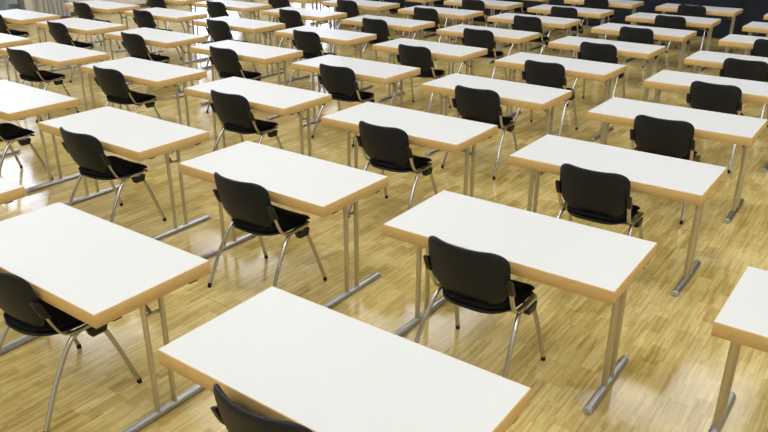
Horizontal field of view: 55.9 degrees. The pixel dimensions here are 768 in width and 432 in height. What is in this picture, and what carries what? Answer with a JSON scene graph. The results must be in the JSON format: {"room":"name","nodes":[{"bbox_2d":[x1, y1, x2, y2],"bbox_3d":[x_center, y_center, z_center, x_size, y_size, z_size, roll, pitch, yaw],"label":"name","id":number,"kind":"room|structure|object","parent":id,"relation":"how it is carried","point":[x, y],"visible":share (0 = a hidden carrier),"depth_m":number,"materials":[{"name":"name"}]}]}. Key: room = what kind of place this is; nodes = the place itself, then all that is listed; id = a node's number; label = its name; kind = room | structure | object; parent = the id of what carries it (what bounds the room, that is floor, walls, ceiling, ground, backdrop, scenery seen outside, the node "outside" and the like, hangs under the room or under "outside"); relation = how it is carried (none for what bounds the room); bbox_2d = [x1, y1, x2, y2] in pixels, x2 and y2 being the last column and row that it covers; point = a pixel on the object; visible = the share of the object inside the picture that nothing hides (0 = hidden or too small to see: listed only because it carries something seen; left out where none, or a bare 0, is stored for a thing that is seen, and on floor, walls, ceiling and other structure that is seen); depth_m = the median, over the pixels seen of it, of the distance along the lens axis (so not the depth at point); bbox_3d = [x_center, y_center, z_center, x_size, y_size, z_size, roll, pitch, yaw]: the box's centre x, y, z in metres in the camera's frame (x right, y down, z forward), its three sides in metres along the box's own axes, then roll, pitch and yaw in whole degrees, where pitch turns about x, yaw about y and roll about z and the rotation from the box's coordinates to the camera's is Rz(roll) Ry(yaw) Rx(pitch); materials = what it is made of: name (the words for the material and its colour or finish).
{"room":"exam hall","nodes":[
{"label":"exam hall","id":0,"kind":"room"},
{"bbox_2d":[23,0,146,11],"bbox_3d":[-9.584,-6.230,12.849,0.300,6.000,19.750,16,28,33],"label":"wall","id":1,"kind":"structure","parent":0,"point":[30,5],"depth_m":16.76,"materials":[{"name":"beige paint"}]},
{"bbox_2d":[17,0,24,9],"bbox_3d":[-9.178,-5.990,13.484,0.100,4.940,4.220,16,28,33],"label":"window","id":2,"kind":"structure","parent":1,"relation":"in","point":[21,6],"depth_m":15.85,"materials":[{"name":"grey glass"}]},
{"bbox_2d":[36,0,70,16],"bbox_3d":[-8.714,-6.146,13.574,0.143,5.200,5.440,16,28,33],"label":"window curtain","id":3,"kind":"object","parent":1,"relation":"hanging from","point":[56,7],"visible":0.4,"depth_m":16.18,"materials":[{"name":"grey fabric"}]},
{"bbox_2d":[6,3,169,23],"bbox_3d":[-10.251,-3.054,12.933,0.018,0.090,17.080,16,28,33],"label":"baseboard","id":4,"kind":"structure","parent":1,"relation":"attached to","point":[144,4],"depth_m":17.25,"materials":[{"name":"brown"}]},
{"bbox_2d":[0,0,767,431],"bbox_3d":[-0.585,-0.768,8.040,22.600,0.200,20.350,16,28,33],"label":"floor","id":5,"kind":"structure","parent":0,"point":[671,379],"depth_m":5.12,"materials":[{"name":"beige wood"}]},
{"bbox_2d":[0,177,25,204],"bbox_3d":[-2.970,0.106,4.781,1.308,0.743,0.650,16,28,33],"label":"folding table","id":6,"kind":"object","parent":5,"relation":"on","point":[10,191],"visible":0.69,"depth_m":4.49,"materials":[{"name":"white laminate"}]},
{"bbox_2d":[0,14,28,64],"bbox_3d":[-6.032,-2.886,11.634,0.588,0.834,0.565,16,28,32],"label":"chair","id":7,"kind":"object","parent":5,"relation":"on","point":[3,27],"visible":0.59,"depth_m":11.44,"materials":[{"name":"black plastic"}]},
{"bbox_2d":[0,33,31,82],"bbox_3d":[-5.369,-2.046,9.788,1.308,0.743,0.650,16,28,32],"label":"folding table","id":8,"kind":"object","parent":5,"relation":"on","point":[6,40],"visible":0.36,"depth_m":9.46,"materials":[{"name":"white laminate"}]},
{"bbox_2d":[0,123,53,179],"bbox_3d":[-3.485,-0.701,6.553,0.588,0.834,0.565,17,28,34],"label":"chair","id":9,"kind":"object","parent":5,"relation":"on","point":[10,133],"visible":0.98,"depth_m":6.50,"materials":[{"name":"black plastic"}]},
{"bbox_2d":[0,9,59,65],"bbox_3d":[-5.900,-2.916,11.817,1.308,0.743,0.650,16,28,33],"label":"folding table","id":10,"kind":"object","parent":5,"relation":"on","point":[17,16],"visible":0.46,"depth_m":11.46,"materials":[{"name":"white laminate"}]},
{"bbox_2d":[0,80,79,191],"bbox_3d":[-3.500,-0.778,6.842,1.308,0.743,0.650,16,28,33],"label":"folding table","id":11,"kind":"object","parent":5,"relation":"on","point":[18,101],"visible":0.93,"depth_m":6.54,"materials":[{"name":"white laminate"}]},
{"bbox_2d":[6,47,78,122],"bbox_3d":[-4.164,-1.634,8.726,0.588,0.834,0.565,16,28,32],"label":"chair","id":12,"kind":"object","parent":5,"relation":"on","point":[21,60],"visible":0.95,"depth_m":8.51,"materials":[{"name":"black plastic"}]},
{"bbox_2d":[0,42,109,110],"bbox_3d":[-3.990,-1.651,8.877,1.308,0.743,0.650,17,28,33],"label":"folding table","id":13,"kind":"object","parent":5,"relation":"on","point":[58,55],"visible":0.62,"depth_m":8.57,"materials":[{"name":"white laminate"}]},
{"bbox_2d":[0,272,141,431],"bbox_3d":[-1.700,0.534,3.683,0.588,0.834,0.565,16,28,33],"label":"chair","id":14,"kind":"object","parent":5,"relation":"on","point":[25,313],"visible":0.69,"depth_m":3.48,"materials":[{"name":"black plastic"}]},
{"bbox_2d":[47,21,97,82],"bbox_3d":[-4.591,-2.464,10.660,0.588,0.834,0.565,17,28,34],"label":"chair","id":15,"kind":"object","parent":5,"relation":"on","point":[58,31],"visible":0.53,"depth_m":10.39,"materials":[{"name":"black plastic"}]},
{"bbox_2d":[36,17,126,80],"bbox_3d":[-4.513,-2.519,10.899,1.308,0.743,0.650,16,28,32],"label":"folding table","id":16,"kind":"object","parent":5,"relation":"on","point":[74,25],"visible":0.62,"depth_m":10.59,"materials":[{"name":"white laminate"}]},
{"bbox_2d":[73,1,119,49],"bbox_3d":[-5.125,-3.368,12.768,0.588,0.834,0.565,17,28,33],"label":"chair","id":17,"kind":"object","parent":5,"relation":"on","point":[82,10],"visible":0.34,"depth_m":12.48,"materials":[{"name":"black plastic"}]},
{"bbox_2d":[64,0,139,52],"bbox_3d":[-5.011,-3.414,12.985,1.308,0.743,0.650,16,28,33],"label":"folding table","id":18,"kind":"object","parent":5,"relation":"on","point":[95,5],"visible":0.59,"depth_m":12.67,"materials":[{"name":"white laminate"}]},
{"bbox_2d":[0,202,210,431],"bbox_3d":[-1.587,0.513,3.843,1.308,0.743,0.650,16,28,32],"label":"folding table","id":19,"kind":"object","parent":5,"relation":"on","point":[97,271],"visible":0.92,"depth_m":3.56,"materials":[{"name":"white laminate"}]},
{"bbox_2d":[60,127,165,222],"bbox_3d":[-2.169,-0.321,5.676,0.588,0.834,0.565,16,28,32],"label":"chair","id":20,"kind":"object","parent":5,"relation":"on","point":[86,150],"visible":0.99,"depth_m":5.47,"materials":[{"name":"black plastic"}]},
{"bbox_2d":[38,106,210,239],"bbox_3d":[-2.086,-0.368,5.896,1.308,0.743,0.650,16,28,33],"label":"folding table","id":21,"kind":"object","parent":5,"relation":"on","point":[135,136],"visible":0.89,"depth_m":5.65,"materials":[{"name":"white laminate"}]},
{"bbox_2d":[93,66,161,119],"bbox_3d":[-2.757,-1.218,7.765,0.588,0.834,0.566,15,28,32],"label":"chair","id":22,"kind":"object","parent":5,"relation":"on","point":[112,83],"visible":0.94,"depth_m":7.53,"materials":[{"name":"black plastic"}]},
{"bbox_2d":[80,57,206,126],"bbox_3d":[-2.610,-1.256,7.965,1.308,0.743,0.650,16,28,32],"label":"folding table","id":23,"kind":"object","parent":5,"relation":"on","point":[144,72],"visible":0.73,"depth_m":7.67,"materials":[{"name":"white laminate"}]},
{"bbox_2d":[121,32,180,93],"bbox_3d":[-3.206,-2.084,9.784,0.588,0.834,0.565,17,28,34],"label":"chair","id":24,"kind":"object","parent":5,"relation":"on","point":[134,44],"visible":0.7,"depth_m":9.52,"materials":[{"name":"black plastic"}]},
{"bbox_2d":[105,27,205,97],"bbox_3d":[-3.122,-2.130,10.002,1.308,0.743,0.650,16,28,32],"label":"folding table","id":25,"kind":"object","parent":5,"relation":"on","point":[152,37],"visible":0.64,"depth_m":9.71,"materials":[{"name":"white laminate"}]},
{"bbox_2d":[133,9,181,58],"bbox_3d":[-3.773,-2.978,11.867,0.588,0.834,0.566,16,28,32],"label":"chair","id":26,"kind":"object","parent":5,"relation":"on","point":[142,18],"visible":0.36,"depth_m":11.57,"materials":[{"name":"black plastic"}]},
{"bbox_2d":[124,7,207,64],"bbox_3d":[-3.600,-3.009,12.052,1.308,0.743,0.650,16,28,33],"label":"folding table","id":27,"kind":"object","parent":5,"relation":"on","point":[163,14],"visible":0.67,"depth_m":11.73,"materials":[{"name":"white laminate"}]},
{"bbox_2d":[146,0,185,32],"bbox_3d":[-4.219,-3.846,13.892,0.588,0.834,0.565,16,28,32],"label":"chair","id":28,"kind":"object","parent":5,"relation":"on","point":[151,3],"visible":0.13,"depth_m":13.60,"materials":[{"name":"black plastic"}]},
{"bbox_2d":[144,0,207,36],"bbox_3d":[-4.097,-3.884,14.091,1.308,0.743,0.650,16,28,32],"label":"folding table","id":29,"kind":"object","parent":5,"relation":"on","point":[180,2],"visible":0.48,"depth_m":13.57,"materials":[{"name":"white laminate"}]},
{"bbox_2d":[205,1,247,43],"bbox_3d":[-2.841,-3.428,12.926,0.588,0.834,0.565,17,28,34],"label":"chair","id":30,"kind":"object","parent":5,"relation":"on","point":[215,9],"visible":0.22,"depth_m":12.62,"materials":[{"name":"black plastic"}]},
{"bbox_2d":[205,19,256,71],"bbox_3d":[-2.342,-2.555,10.892,0.588,0.834,0.566,17,28,34],"label":"chair","id":31,"kind":"object","parent":5,"relation":"on","point":[218,30],"visible":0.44,"depth_m":10.60,"materials":[{"name":"black plastic"}]},
{"bbox_2d":[194,0,270,45],"bbox_3d":[-2.736,-3.480,13.157,1.308,0.743,0.650,16,28,32],"label":"folding table","id":32,"kind":"object","parent":5,"relation":"on","point":[230,5],"visible":0.49,"depth_m":12.88,"materials":[{"name":"white laminate"}]},
{"bbox_2d":[206,46,260,112],"bbox_3d":[-1.803,-1.675,8.840,0.588,0.834,0.565,17,28,33],"label":"chair","id":33,"kind":"object","parent":5,"relation":"on","point":[225,61],"visible":0.8,"depth_m":8.58,"materials":[{"name":"black plastic"}]},
{"bbox_2d":[194,16,284,77],"bbox_3d":[-2.198,-2.593,11.091,1.308,0.743,0.650,16,28,33],"label":"folding table","id":34,"kind":"object","parent":5,"relation":"on","point":[252,26],"visible":0.63,"depth_m":10.81,"materials":[{"name":"white laminate"}]},
{"bbox_2d":[189,40,302,119],"bbox_3d":[-1.708,-1.720,9.056,1.308,0.743,0.650,16,28,32],"label":"folding table","id":35,"kind":"object","parent":5,"relation":"on","point":[247,52],"visible":0.59,"depth_m":8.77,"materials":[{"name":"white laminate"}]},
{"bbox_2d":[210,90,283,151],"bbox_3d":[-1.298,-0.798,6.797,0.588,0.834,0.565,16,28,32],"label":"chair","id":36,"kind":"object","parent":5,"relation":"on","point":[233,110],"visible":0.93,"depth_m":6.56,"materials":[{"name":"black plastic"}]},
{"bbox_2d":[184,76,331,156],"bbox_3d":[-1.210,-0.845,7.016,1.308,0.743,0.650,16,28,32],"label":"folding table","id":37,"kind":"object","parent":5,"relation":"on","point":[281,100],"visible":0.67,"depth_m":6.76,"materials":[{"name":"white laminate"}]},
{"bbox_2d":[211,383,312,431],"bbox_3d":[-0.318,0.939,2.748,0.588,0.834,0.566,15,27,31],"label":"chair","id":38,"kind":"object","parent":5,"relation":"on","point":[234,417],"visible":0.64,"depth_m":2.40,"materials":[{"name":"black plastic"}]},
{"bbox_2d":[208,172,326,287],"bbox_3d":[-0.789,0.077,4.758,0.588,0.834,0.565,16,28,33],"label":"chair","id":39,"kind":"object","parent":5,"relation":"on","point":[251,210],"visible":0.99,"depth_m":4.55,"materials":[{"name":"black plastic"}]},
{"bbox_2d":[178,141,387,308],"bbox_3d":[-0.691,0.032,4.973,1.308,0.743,0.650,16,28,33],"label":"folding table","id":40,"kind":"object","parent":5,"relation":"on","point":[308,184],"visible":0.93,"depth_m":4.73,"materials":[{"name":"white laminate"}]},
{"bbox_2d":[266,0,301,38],"bbox_3d":[-1.923,-3.930,14.105,0.588,0.834,0.566,15,28,32],"label":"chair","id":41,"kind":"object","parent":5,"relation":"on","point":[275,4],"visible":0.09,"depth_m":13.84,"materials":[{"name":"black plastic"}]},
{"bbox_2d":[278,9,303,60],"bbox_3d":[-1.422,-3.011,11.962,0.588,0.834,0.565,17,28,34],"label":"chair","id":42,"kind":"object","parent":5,"relation":"on","point":[291,18],"visible":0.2,"depth_m":11.65,"materials":[{"name":"black plastic"}]},
{"bbox_2d":[261,0,326,32],"bbox_3d":[-1.814,-3.968,14.304,1.308,0.743,0.650,16,28,33],"label":"folding table","id":43,"kind":"object","parent":5,"relation":"on","point":[294,1],"visible":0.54,"depth_m":13.84,"materials":[{"name":"white laminate"}]},
{"bbox_2d":[262,7,346,56],"bbox_3d":[-1.331,-3.058,12.183,1.308,0.743,0.650,16,28,32],"label":"folding table","id":44,"kind":"object","parent":5,"relation":"on","point":[306,14],"visible":0.71,"depth_m":11.90,"materials":[{"name":"white laminate"}]},
{"bbox_2d":[288,30,336,86],"bbox_3d":[-0.947,-2.164,9.989,0.588,0.834,0.565,16,28,33],"label":"chair","id":45,"kind":"object","parent":5,"relation":"on","point":[309,43],"visible":0.65,"depth_m":9.71,"materials":[{"name":"black plastic"}]},
{"bbox_2d":[274,26,376,90],"bbox_3d":[-0.823,-2.209,10.204,1.308,0.743,0.650,16,28,32],"label":"folding table","id":46,"kind":"object","parent":5,"relation":"on","point":[331,36],"visible":0.66,"depth_m":9.99,"materials":[{"name":"white laminate"}]},
{"bbox_2d":[310,1,363,29],"bbox_3d":[-0.950,-4.438,15.410,1.308,0.743,0.650,16,28,33],"label":"folding table","id":47,"kind":"object","parent":5,"relation":"on","point":[320,1],"visible":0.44,"depth_m":15.66,"materials":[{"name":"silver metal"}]},
{"bbox_2d":[312,63,374,146],"bbox_3d":[-0.403,-1.267,7.900,0.588,0.834,0.565,15,27,31],"label":"chair","id":48,"kind":"object","parent":5,"relation":"on","point":[340,82],"visible":0.82,"depth_m":7.66,"materials":[{"name":"black plastic"}]},
{"bbox_2d":[157,286,530,431],"bbox_3d":[-0.181,0.920,2.902,1.308,0.743,0.650,16,28,33],"label":"folding table","id":49,"kind":"object","parent":5,"relation":"on","point":[278,354],"visible":0.91,"depth_m":2.72,"materials":[{"name":"white laminate"}]},
{"bbox_2d":[332,0,359,45],"bbox_3d":[-0.561,-3.532,13.186,0.588,0.834,0.565,17,28,34],"label":"chair","id":50,"kind":"object","parent":5,"relation":"on","point":[350,7],"visible":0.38,"depth_m":12.88,"materials":[{"name":"black plastic"}]},
{"bbox_2d":[291,54,420,126],"bbox_3d":[-0.321,-1.323,8.139,1.308,0.743,0.650,16,28,33],"label":"folding table","id":51,"kind":"object","parent":5,"relation":"on","point":[376,72],"visible":0.81,"depth_m":7.90,"materials":[{"name":"white laminate"}]},
{"bbox_2d":[322,0,399,38],"bbox_3d":[-0.432,-3.567,13.380,1.308,0.743,0.650,16,28,33],"label":"folding table","id":52,"kind":"object","parent":5,"relation":"on","point":[361,4],"visible":0.62,"depth_m":13.03,"materials":[{"name":"white laminate"}]},
{"bbox_2d":[361,18,394,61],"bbox_3d":[-0.039,-2.618,11.055,0.588,0.834,0.565,17,28,34],"label":"chair","id":53,"kind":"object","parent":5,"relation":"on","point":[379,27],"visible":0.52,"depth_m":10.77,"materials":[{"name":"black plastic"}]},
{"bbox_2d":[342,15,434,59],"bbox_3d":[0.060,-2.669,11.287,1.308,0.743,0.650,16,28,33],"label":"folding table","id":54,"kind":"object","parent":5,"relation":"on","point":[400,24],"visible":0.71,"depth_m":11.01,"materials":[{"name":"white laminate"}]},
{"bbox_2d":[348,121,437,217],"bbox_3d":[0.091,-0.389,5.853,0.588,0.834,0.565,16,28,33],"label":"chair","id":55,"kind":"object","parent":5,"relation":"on","point":[387,148],"visible":0.95,"depth_m":5.62,"materials":[{"name":"black plastic"}]},
{"bbox_2d":[384,0,411,37],"bbox_3d":[0.304,-3.989,14.261,0.588,0.834,0.565,17,28,34],"label":"chair","id":56,"kind":"object","parent":5,"relation":"on","point":[393,11],"visible":0.44,"depth_m":14.04,"materials":[{"name":"black plastic"}]},
{"bbox_2d":[321,102,497,196],"bbox_3d":[0.195,-0.437,6.076,1.308,0.743,0.650,16,28,32],"label":"folding table","id":57,"kind":"object","parent":5,"relation":"on","point":[424,129],"visible":0.78,"depth_m":5.84,"materials":[{"name":"white laminate"}]},
{"bbox_2d":[380,0,439,37],"bbox_3d":[0.436,-4.027,14.460,1.308,0.743,0.650,16,28,33],"label":"folding table","id":58,"kind":"object","parent":5,"relation":"on","point":[420,1],"visible":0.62,"depth_m":14.06,"materials":[{"name":"white laminate"}]},
{"bbox_2d":[390,44,450,112],"bbox_3d":[0.462,-1.736,9.000,0.588,0.834,0.565,16,28,32],"label":"chair","id":59,"kind":"object","parent":5,"relation":"on","point":[412,56],"visible":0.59,"depth_m":8.74,"materials":[{"name":"black plastic"}]},
{"bbox_2d":[372,38,487,115],"bbox_3d":[0.568,-1.786,9.229,1.308,0.743,0.650,17,28,33],"label":"folding table","id":60,"kind":"object","parent":5,"relation":"on","point":[442,51],"visible":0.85,"depth_m":9.02,"materials":[{"name":"white laminate"}]},
{"bbox_2d":[412,7,448,60],"bbox_3d":[0.786,-3.117,12.227,0.588,0.834,0.565,16,28,32],"label":"chair","id":61,"kind":"object","parent":5,"relation":"on","point":[424,14],"visible":0.47,"depth_m":11.94,"materials":[{"name":"black plastic"}]},
{"bbox_2d":[398,5,483,38],"bbox_3d":[0.956,-3.150,12.416,1.308,0.743,0.650,16,28,32],"label":"folding table","id":62,"kind":"object","parent":5,"relation":"on","point":[451,13],"visible":0.69,"depth_m":12.12,"materials":[{"name":"white laminate"}]},
{"bbox_2d":[431,0,458,26],"bbox_3d":[1.219,-4.489,15.435,0.588,0.834,0.565,16,28,33],"label":"chair","id":63,"kind":"object","parent":5,"relation":"on","point":[441,2],"visible":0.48,"depth_m":15.26,"materials":[{"name":"black plastic"}]},
{"bbox_2d":[455,0,495,44],"bbox_3d":[1.705,-3.576,13.309,0.588,0.834,0.565,17,28,33],"label":"chair","id":64,"kind":"object","parent":5,"relation":"on","point":[477,5],"visible":0.5,"depth_m":13.04,"materials":[{"name":"black plastic"}]},
{"bbox_2d":[441,85,517,179],"bbox_3d":[0.958,-0.874,6.991,0.588,0.834,0.565,15,27,31],"label":"chair","id":65,"kind":"object","parent":5,"relation":"on","point":[479,105],"visible":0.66,"depth_m":6.75,"materials":[{"name":"black plastic"}]},
{"bbox_2d":[414,236,545,377],"bbox_3d":[0.518,0.453,3.889,0.588,0.834,0.565,16,28,33],"label":"chair","id":66,"kind":"object","parent":5,"relation":"on","point":[481,282],"visible":0.98,"depth_m":3.67,"materials":[{"name":"black plastic"}]},
{"bbox_2d":[458,28,507,80],"bbox_3d":[1.388,-2.233,10.169,0.588,0.834,0.565,16,28,32],"label":"chair","id":67,"kind":"object","parent":5,"relation":"on","point":[471,37],"visible":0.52,"depth_m":9.90,"materials":[{"name":"black plastic"}]},
{"bbox_2d":[444,0,522,47],"bbox_3d":[1.834,-3.621,13.524,1.308,0.743,0.650,16,28,32],"label":"folding table","id":68,"kind":"object","parent":5,"relation":"on","point":[489,4],"visible":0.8,"depth_m":13.20,"materials":[{"name":"white laminate"}]},
{"bbox_2d":[436,24,539,82],"bbox_3d":[1.467,-2.276,10.379,1.308,0.743,0.650,17,28,33],"label":"folding table","id":69,"kind":"object","parent":5,"relation":"on","point":[519,37],"visible":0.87,"depth_m":10.13,"materials":[{"name":"white laminate"}]},
{"bbox_2d":[421,73,571,178],"bbox_3d":[1.085,-0.915,7.198,1.308,0.743,0.650,16,28,33],"label":"folding table","id":70,"kind":"object","parent":5,"relation":"on","point":[515,94],"visible":0.8,"depth_m":6.97,"materials":[{"name":"white laminate"}]},
{"bbox_2d":[494,0,527,28],"bbox_3d":[2.593,-4.089,14.512,0.588,0.834,0.565,17,28,33],"label":"chair","id":71,"kind":"object","parent":5,"relation":"on","point":[516,10],"visible":0.41,"depth_m":14.35,"materials":[{"name":"black plastic"}]},
{"bbox_2d":[383,190,656,413],"bbox_3d":[0.713,0.434,4.045,1.308,0.743,0.650,16,28,32],"label":"folding table","id":72,"kind":"object","parent":5,"relation":"on","point":[584,260],"visible":0.95,"depth_m":3.81,"materials":[{"name":"white laminate"}]},
{"bbox_2d":[490,0,549,35],"bbox_3d":[2.731,-4.116,14.687,1.308,0.743,0.650,16,28,33],"label":"folding table","id":73,"kind":"object","parent":5,"relation":"on","point":[542,1],"visible":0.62,"depth_m":14.43,"materials":[{"name":"silver metal"}]},
{"bbox_2d":[508,15,550,55],"bbox_3d":[2.299,-2.737,11.354,0.588,0.834,0.565,17,28,33],"label":"chair","id":74,"kind":"object","parent":5,"relation":"on","point":[522,23],"visible":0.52,"depth_m":11.08,"materials":[{"name":"black plastic"}]},
{"bbox_2d":[487,13,580,62],"bbox_3d":[2.366,-2.785,11.575,1.308,0.743,0.650,16,28,33],"label":"folding table","id":75,"kind":"object","parent":5,"relation":"on","point":[550,22],"visible":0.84,"depth_m":11.34,"materials":[{"name":"white laminate"}]},
{"bbox_2d":[511,60,577,135],"bbox_3d":[1.838,-1.355,8.122,0.588,0.834,0.565,15,27,31],"label":"chair","id":76,"kind":"object","parent":5,"relation":"on","point":[545,74],"visible":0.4,"depth_m":7.85,"materials":[{"name":"black plastic"}]},
{"bbox_2d":[369,0,745,37],"bbox_3d":[2.826,-7.142,15.571,10.220,5.570,0.104,16,28,33],"label":"stage curtain","id":77,"kind":"object","parent":5,"relation":"on","point":[722,30],"visible":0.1,"depth_m":14.67,"materials":[{"name":"black fabric"}]},
{"bbox_2d":[494,52,626,140],"bbox_3d":[1.983,-1.390,8.315,1.308,0.743,0.650,17,28,34],"label":"folding table","id":78,"kind":"object","parent":5,"relation":"on","point":[576,68],"visible":0.84,"depth_m":8.08,"materials":[{"name":"white laminate"}]},
{"bbox_2d":[542,6,583,58],"bbox_3d":[3.111,-3.176,12.384,0.588,0.834,0.565,15,27,31],"label":"chair","id":79,"kind":"object","parent":5,"relation":"on","point":[562,12],"visible":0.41,"depth_m":12.13,"materials":[{"name":"black plastic"}]},
{"bbox_2d":[527,4,613,50],"bbox_3d":[3.213,-3.226,12.612,1.308,0.743,0.650,16,28,33],"label":"folding table","id":80,"kind":"object","parent":5,"relation":"on","point":[545,9],"visible":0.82,"depth_m":12.38,"materials":[{"name":"white laminate"}]},
{"bbox_2d":[576,0,614,40],"bbox_3d":[4.012,-3.691,13.593,0.588,0.834,0.565,16,28,33],"label":"chair","id":81,"kind":"object","parent":5,"relation":"on","point":[596,4],"visible":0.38,"depth_m":13.36,"materials":[{"name":"black plastic"}]},
{"bbox_2d":[567,41,624,106],"bbox_3d":[2.746,-1.813,9.198,0.588,0.834,0.565,16,28,33],"label":"chair","id":82,"kind":"object","parent":5,"relation":"on","point":[606,53],"visible":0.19,"depth_m":8.91,"materials":[{"name":"black plastic"}]},
{"bbox_2d":[555,163,644,268],"bbox_3d":[1.457,0.009,4.933,0.588,0.834,0.565,16,28,33],"label":"chair","id":83,"kind":"object","parent":5,"relation":"on","point":[589,195],"visible":0.94,"depth_m":4.69,"materials":[{"name":"black plastic"}]},
{"bbox_2d":[564,0,643,35],"bbox_3d":[4.140,-3.717,13.767,1.308,0.743,0.650,16,28,33],"label":"folding table","id":84,"kind":"object","parent":5,"relation":"on","point":[629,4],"visible":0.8,"depth_m":13.39,"materials":[{"name":"white laminate"}]},
{"bbox_2d":[548,36,665,102],"bbox_3d":[2.853,-1.864,9.428,1.308,0.743,0.650,17,28,33],"label":"folding table","id":85,"kind":"object","parent":5,"relation":"on","point":[625,49],"visible":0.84,"depth_m":9.19,"materials":[{"name":"white laminate"}]},
{"bbox_2d":[509,134,726,295],"bbox_3d":[1.605,-0.038,5.155,1.308,0.743,0.650,16,28,33],"label":"folding table","id":86,"kind":"object","parent":5,"relation":"on","point":[686,181],"visible":0.92,"depth_m":4.94,"materials":[{"name":"white laminate"}]},
{"bbox_2d":[617,26,657,72],"bbox_3d":[3.616,-2.303,10.349,0.588,0.834,0.565,16,28,32],"label":"chair","id":87,"kind":"object","parent":5,"relation":"on","point":[627,34],"visible":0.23,"depth_m":10.04,"materials":[{"name":"black plastic"}]},
{"bbox_2d":[591,23,696,71],"bbox_3d":[3.735,-2.344,10.556,1.308,0.743,0.650,17,28,33],"label":"folding table","id":88,"kind":"object","parent":5,"relation":"on","point":[677,35],"visible":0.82,"depth_m":10.26,"materials":[{"name":"white laminate"}]},
{"bbox_2d":[630,115,700,224],"bbox_3d":[2.334,-0.466,6.050,0.588,0.834,0.565,16,28,32],"label":"chair","id":89,"kind":"object","parent":5,"relation":"on","point":[670,138],"visible":0.62,"depth_m":5.78,"materials":[{"name":"black plastic"}]},
{"bbox_2d":[642,15,689,67],"bbox_3d":[4.522,-2.765,11.436,0.588,0.834,0.565,16,28,33],"label":"chair","id":90,"kind":"object","parent":5,"relation":"on","point":[661,21],"visible":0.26,"depth_m":11.13,"materials":[{"name":"black plastic"}]},
{"bbox_2d":[623,12,720,71],"bbox_3d":[4.605,-2.817,11.669,1.308,0.743,0.650,16,28,32],"label":"folding table","id":91,"kind":"object","parent":5,"relation":"on","point":[701,22],"visible":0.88,"depth_m":11.41,"materials":[{"name":"white laminate"}]},
{"bbox_2d":[587,97,767,222],"bbox_3d":[2.469,-0.509,6.261,1.308,0.743,0.650,16,28,32],"label":"folding table","id":92,"kind":"object","parent":5,"relation":"on","point":[710,125],"visible":0.92,"depth_m":6.05,"materials":[{"name":"white laminate"}]},
{"bbox_2d":[666,4,708,52],"bbox_3d":[5.378,-3.286,12.659,0.588,0.834,0.565,17,28,33],"label":"chair","id":93,"kind":"object","parent":5,"relation":"on","point":[683,10],"visible":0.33,"depth_m":12.38,"materials":[{"name":"black plastic"}]},
{"bbox_2d":[655,3,742,52],"bbox_3d":[5.524,-3.311,12.829,1.308,0.743,0.650,16,28,33],"label":"folding table","id":94,"kind":"object","parent":5,"relation":"on","point":[668,7],"visible":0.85,"depth_m":12.51,"materials":[{"name":"white laminate"}]},
{"bbox_2d":[643,70,767,171],"bbox_3d":[3.365,-0.990,7.391,1.308,0.743,0.650,16,28,32],"label":"folding table","id":95,"kind":"object","parent":5,"relation":"on","point":[752,91],"visible":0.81,"depth_m":7.28,"materials":[{"name":"white laminate"}]},
{"bbox_2d":[686,81,743,172],"bbox_3d":[3.277,-0.947,7.180,0.588,0.834,0.565,17,28,34],"label":"chair","id":96,"kind":"object","parent":5,"relation":"on","point":[706,96],"visible":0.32,"depth_m":6.90,"materials":[{"name":"black plastic"}]},
{"bbox_2d":[684,50,767,107],"bbox_3d":[4.221,-1.443,8.456,1.308,0.743,0.650,16,28,33],"label":"folding table","id":97,"kind":"object","parent":5,"relation":"on","point":[700,58],"visible":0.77,"depth_m":8.43,"materials":[{"name":"white laminate"}]},
{"bbox_2d":[708,266,767,431],"bbox_3d":[2.118,0.842,3.104,1.308,0.743,0.650,16,28,33],"label":"folding table","id":98,"kind":"object","parent":5,"relation":"on","point":[743,318],"visible":1,"depth_m":3.22,"materials":[{"name":"laminate"}]},
{"bbox_2d":[718,34,767,52],"bbox_3d":[5.154,-1.937,9.617,1.308,0.743,0.650,16,28,33],"label":"folding table","id":99,"kind":"object","parent":5,"relation":"on","point":[732,40],"visible":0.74,"depth_m":9.57,"materials":[{"name":"white laminate"}]},
{"bbox_2d":[719,58,767,137],"bbox_3d":[4.099,-1.403,8.253,0.588,0.834,0.565,16,28,33],"label":"chair","id":100,"kind":"object","parent":5,"relation":"on","point":[732,67],"visible":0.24,"depth_m":7.95,"materials":[{"name":"black plastic"}]},
{"bbox_2d":[740,0,767,36],"bbox_3d":[10.341,-4.923,10.450,8.740,5.570,0.091,16,28,33],"label":"stage curtain","id":101,"kind":"object","parent":5,"relation":"on","point":[755,10],"visible":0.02,"depth_m":13.61,"materials":[{"name":"black fabric"}]},
{"bbox_2d":[742,21,767,54],"bbox_3d":[6.024,-2.411,10.731,1.308,0.743,0.650,16,28,33],"label":"folding table","id":102,"kind":"object","parent":5,"relation":"on","point":[758,27],"visible":0.78,"depth_m":10.70,"materials":[{"name":"white laminate"}]},
{"bbox_2d":[750,39,767,57],"bbox_3d":[5.041,-1.903,9.427,0.588,0.834,0.565,16,28,32],"label":"chair","id":103,"kind":"object","parent":5,"relation":"on","point":[760,47],"visible":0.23,"depth_m":9.22,"materials":[{"name":"black plastic"}]},
{"label":"outside","id":104,"kind":"structure","parent":0,"visible":0},
{"bbox_3d":[-4.356,-4.998,18.141,61.000,0.200,65.000,16,28,33],"label":"ground","id":105,"kind":"structure","parent":104,"visible":0},
{"bbox_2d":[0,0,18,10],"bbox_3d":[-10.693,-5.499,16.898,1.347,1.700,14.008,16,28,33],"label":"hedge","id":106,"kind":"object","parent":105,"relation":"on","point":[4,4],"visible":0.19,"depth_m":18.06,"materials":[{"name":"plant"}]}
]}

